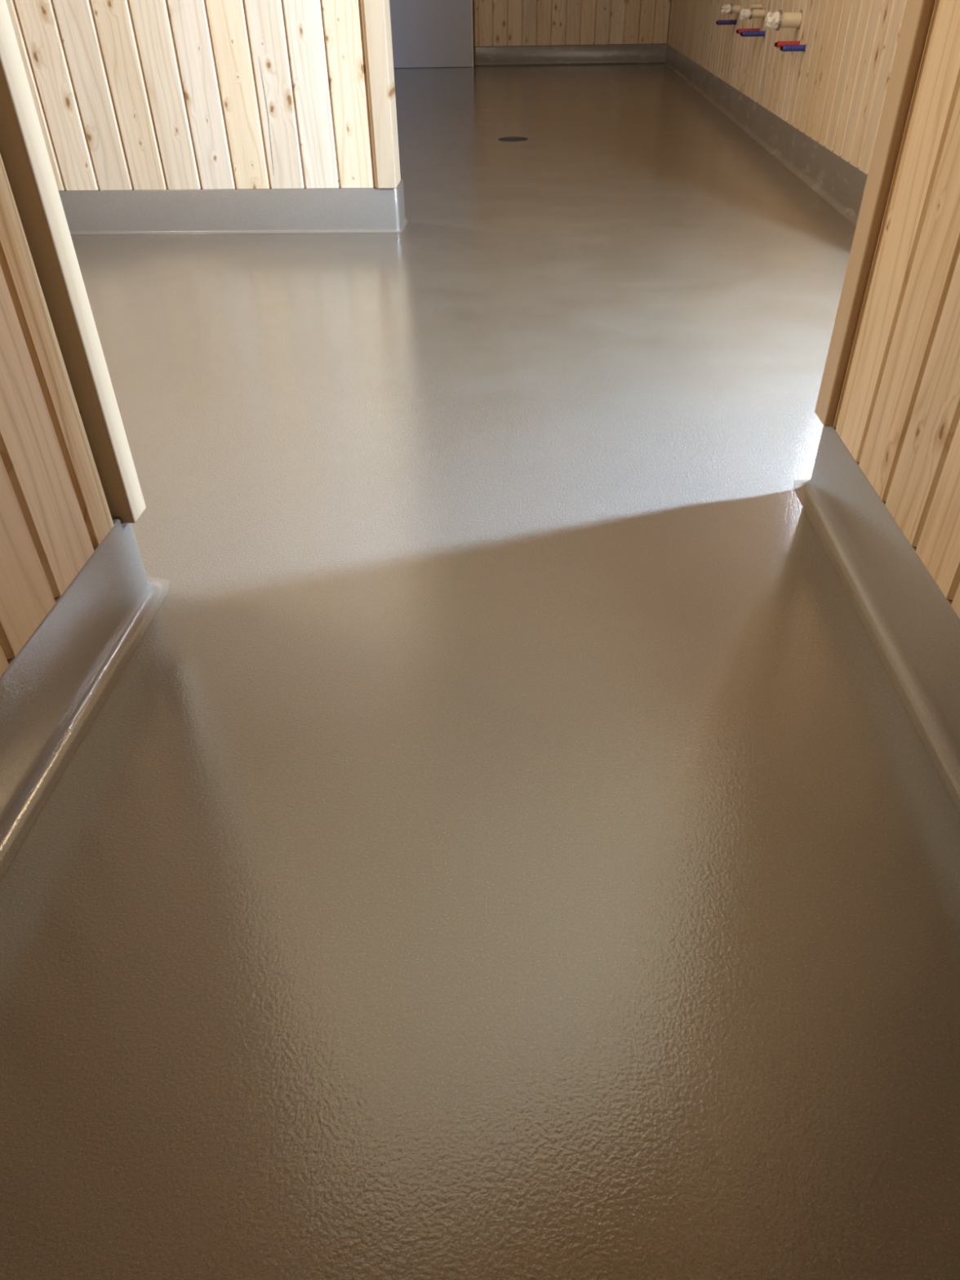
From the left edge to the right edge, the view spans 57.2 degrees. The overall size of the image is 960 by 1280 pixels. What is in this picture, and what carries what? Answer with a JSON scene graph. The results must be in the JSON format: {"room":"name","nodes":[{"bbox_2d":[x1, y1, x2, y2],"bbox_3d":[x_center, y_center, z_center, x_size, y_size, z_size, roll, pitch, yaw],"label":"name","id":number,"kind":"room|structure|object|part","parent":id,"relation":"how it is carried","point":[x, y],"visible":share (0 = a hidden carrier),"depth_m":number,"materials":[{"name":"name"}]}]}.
{"room":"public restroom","nodes":[
{"label":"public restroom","id":0,"kind":"room"},
{"bbox_2d":[0,154,114,676],"bbox_3d":[-0.669,-0.132,-0.601,0.203,2.400,2.983,1,37,3],"label":"wall","id":1,"kind":"structure","parent":0,"point":[54,508],"depth_m":0.97,"materials":[{"name":"brown wood"}]},
{"bbox_2d":[0,0,146,523],"bbox_3d":[-0.500,-1.065,0.532,0.033,2.246,0.044,1,37,3],"label":"trim","id":2,"kind":"structure","parent":1,"relation":"attached to","point":[24,153],"depth_m":1.01,"materials":[{"name":"brown wood"}]},
{"bbox_2d":[0,516,168,880],"bbox_3d":[-0.717,0.757,0.096,0.382,0.141,3.010,1,37,3],"label":"baseboard","id":3,"kind":"structure","parent":1,"relation":"attached to","point":[54,689],"depth_m":1.04,"materials":[{"name":"plastic"}]},
{"bbox_2d":[5,0,377,191],"bbox_3d":[-2.055,-2.449,2.481,3.512,2.400,0.172,1,37,3],"label":"wall","id":4,"kind":"structure","parent":0,"point":[127,95],"depth_m":2.83,"materials":[{"name":"brown wood"}]},
{"bbox_2d":[58,178,408,235],"bbox_3d":[-1.968,-1.545,3.158,3.411,0.138,0.183,1,37,3],"label":"baseboard","id":5,"kind":"structure","parent":4,"relation":"attached to","point":[339,210],"depth_m":3.04,"materials":[{"name":"plastic"}]},
{"bbox_2d":[363,0,400,188],"bbox_3d":[-0.328,-2.451,2.342,0.062,2.236,0.136,1,37,3],"label":"trim","id":6,"kind":"structure","parent":4,"relation":"attached to","point":[376,12],"depth_m":2.81,"materials":[{"name":"brown wood"}]},
{"bbox_2d":[0,63,959,1279],"bbox_3d":[-0.036,-1.973,3.784,7.680,0.001,12.240,1,37,3],"label":"floor","id":7,"kind":"structure","parent":0,"point":[504,837],"depth_m":0.97,"materials":[{"name":"plastic"}]},
{"bbox_2d":[497,136,528,141],"bbox_3d":[0.177,-2.648,4.706,0.200,0.051,0.158,1,37,3],"label":"floor drain","id":8,"kind":"object","parent":7,"relation":"in","point":[512,138],"visible":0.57,"depth_m":4.73,"materials":[{"name":"metal"}]},
{"bbox_2d":[472,0,671,53],"bbox_3d":[0.292,-6.399,7.611,3.432,2.400,0.146,1,37,3],"label":"wall","id":9,"kind":"structure","parent":0,"point":[496,23],"depth_m":8.06,"materials":[{"name":"brown wood"}]},
{"bbox_2d":[389,0,474,67],"bbox_3d":[-0.499,-6.201,7.629,0.849,2.087,0.104,1,37,3],"label":"door","id":10,"kind":"structure","parent":9,"relation":"in","point":[426,33],"depth_m":8.06,"materials":[{"name":"white plastic"}]},
{"bbox_3d":[-0.083,-6.195,7.610,0.016,2.087,0.104,1,37,3],"label":"frame","id":11,"kind":"part","parent":10,"relation":"part of","materials":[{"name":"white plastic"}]},
{"bbox_2d":[667,0,906,174],"bbox_3d":[1.629,-4.118,4.577,0.304,2.400,7.375,2,37,3],"label":"wall","id":12,"kind":"structure","parent":0,"point":[833,91],"depth_m":3.61,"materials":[{"name":"brown wood"}]},
{"bbox_2d":[474,43,867,226],"bbox_3d":[0.675,-3.239,5.304,1.794,0.151,7.324,1,37,3],"label":"baseboard","id":13,"kind":"structure","parent":12,"relation":"attached to","point":[842,184],"depth_m":5.00,"materials":[{"name":"plastic"}]},
{"bbox_2d":[715,19,737,25],"bbox_3d":[1.450,-3.615,5.156,0.132,0.033,0.033,2,37,3],"label":"pipe sleeve","id":14,"kind":"object","parent":12,"relation":"attached to","point":[718,22],"visible":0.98,"depth_m":5.15,"materials":[{"name":"plastic"}]},
{"bbox_2d":[720,4,741,14],"bbox_3d":[1.448,-3.624,5.058,0.126,0.049,0.049,2,37,4],"label":"drain pipe","id":15,"kind":"object","parent":12,"relation":"attached to","point":[728,8],"visible":0.91,"depth_m":5.04,"materials":[{"name":"beige plastic"}]},
{"bbox_2d":[736,27,759,34],"bbox_3d":[1.402,-3.166,4.581,0.135,0.033,0.033,2,37,4],"label":"pipe sleeve","id":16,"kind":"object","parent":12,"relation":"attached to","point":[739,31],"visible":0.59,"depth_m":4.57,"materials":[{"name":"red plastic"}]},
{"bbox_2d":[739,8,765,19],"bbox_3d":[1.391,-3.180,4.473,0.144,0.046,0.048,2,37,4],"label":"drain pipe","id":17,"kind":"object","parent":12,"relation":"attached to","point":[750,13],"visible":0.97,"depth_m":4.46,"materials":[{"name":"beige plastic"}]},
{"bbox_2d":[740,31,765,36],"bbox_3d":[1.390,-3.069,4.460,0.139,0.033,0.033,1,37,3],"label":"pipe sleeve","id":18,"kind":"object","parent":12,"relation":"attached to","point":[744,33],"visible":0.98,"depth_m":4.45,"materials":[{"name":"blue plastic"}]},
{"bbox_2d":[750,4,763,8],"bbox_3d":[1.431,-3.260,4.532,0.076,0.026,0.026,1,37,3],"label":"drain pipe","id":19,"kind":"object","parent":12,"relation":"attached to","point":[752,6],"visible":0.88,"depth_m":4.53,"materials":[{"name":"beige plastic"}]},
{"bbox_2d":[764,9,802,31],"bbox_3d":[1.329,-2.701,3.839,0.165,0.074,0.076,1,37,3],"label":"drain pipe","id":20,"kind":"object","parent":12,"relation":"attached to","point":[775,20],"visible":0.98,"depth_m":3.82,"materials":[{"name":"beige plastic"}]},
{"bbox_2d":[774,39,800,48],"bbox_3d":[1.348,-2.598,3.841,0.122,0.033,0.033,2,37,4],"label":"pipe sleeve","id":21,"kind":"object","parent":12,"relation":"attached to","point":[778,44],"visible":0.62,"depth_m":3.83,"materials":[{"name":"red plastic"}]},
{"bbox_2d":[780,43,806,52],"bbox_3d":[1.342,-2.523,3.755,0.120,0.033,0.033,2,37,3],"label":"pipe sleeve","id":22,"kind":"object","parent":12,"relation":"attached to","point":[784,47],"visible":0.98,"depth_m":3.75,"materials":[{"name":"blue plastic"}]},
{"bbox_2d":[833,0,959,618],"bbox_3d":[0.974,-0.209,-0.543,1.011,2.400,3.319,1,37,3],"label":"wall","id":23,"kind":"structure","parent":0,"point":[898,414],"depth_m":1.09,"materials":[{"name":"brown wood"}]},
{"bbox_2d":[814,0,935,426],"bbox_3d":[0.544,-1.249,0.745,0.029,2.243,0.060,1,37,3],"label":"trim","id":24,"kind":"structure","parent":23,"relation":"attached to","point":[917,18],"depth_m":1.21,"materials":[{"name":"brown wood"}]},
{"bbox_2d":[793,425,959,815],"bbox_3d":[0.831,0.682,0.161,0.734,0.133,3.346,1,37,3],"label":"baseboard","id":25,"kind":"structure","parent":23,"relation":"attached to","point":[913,628],"depth_m":1.15,"materials":[{"name":"plastic"}]}
]}

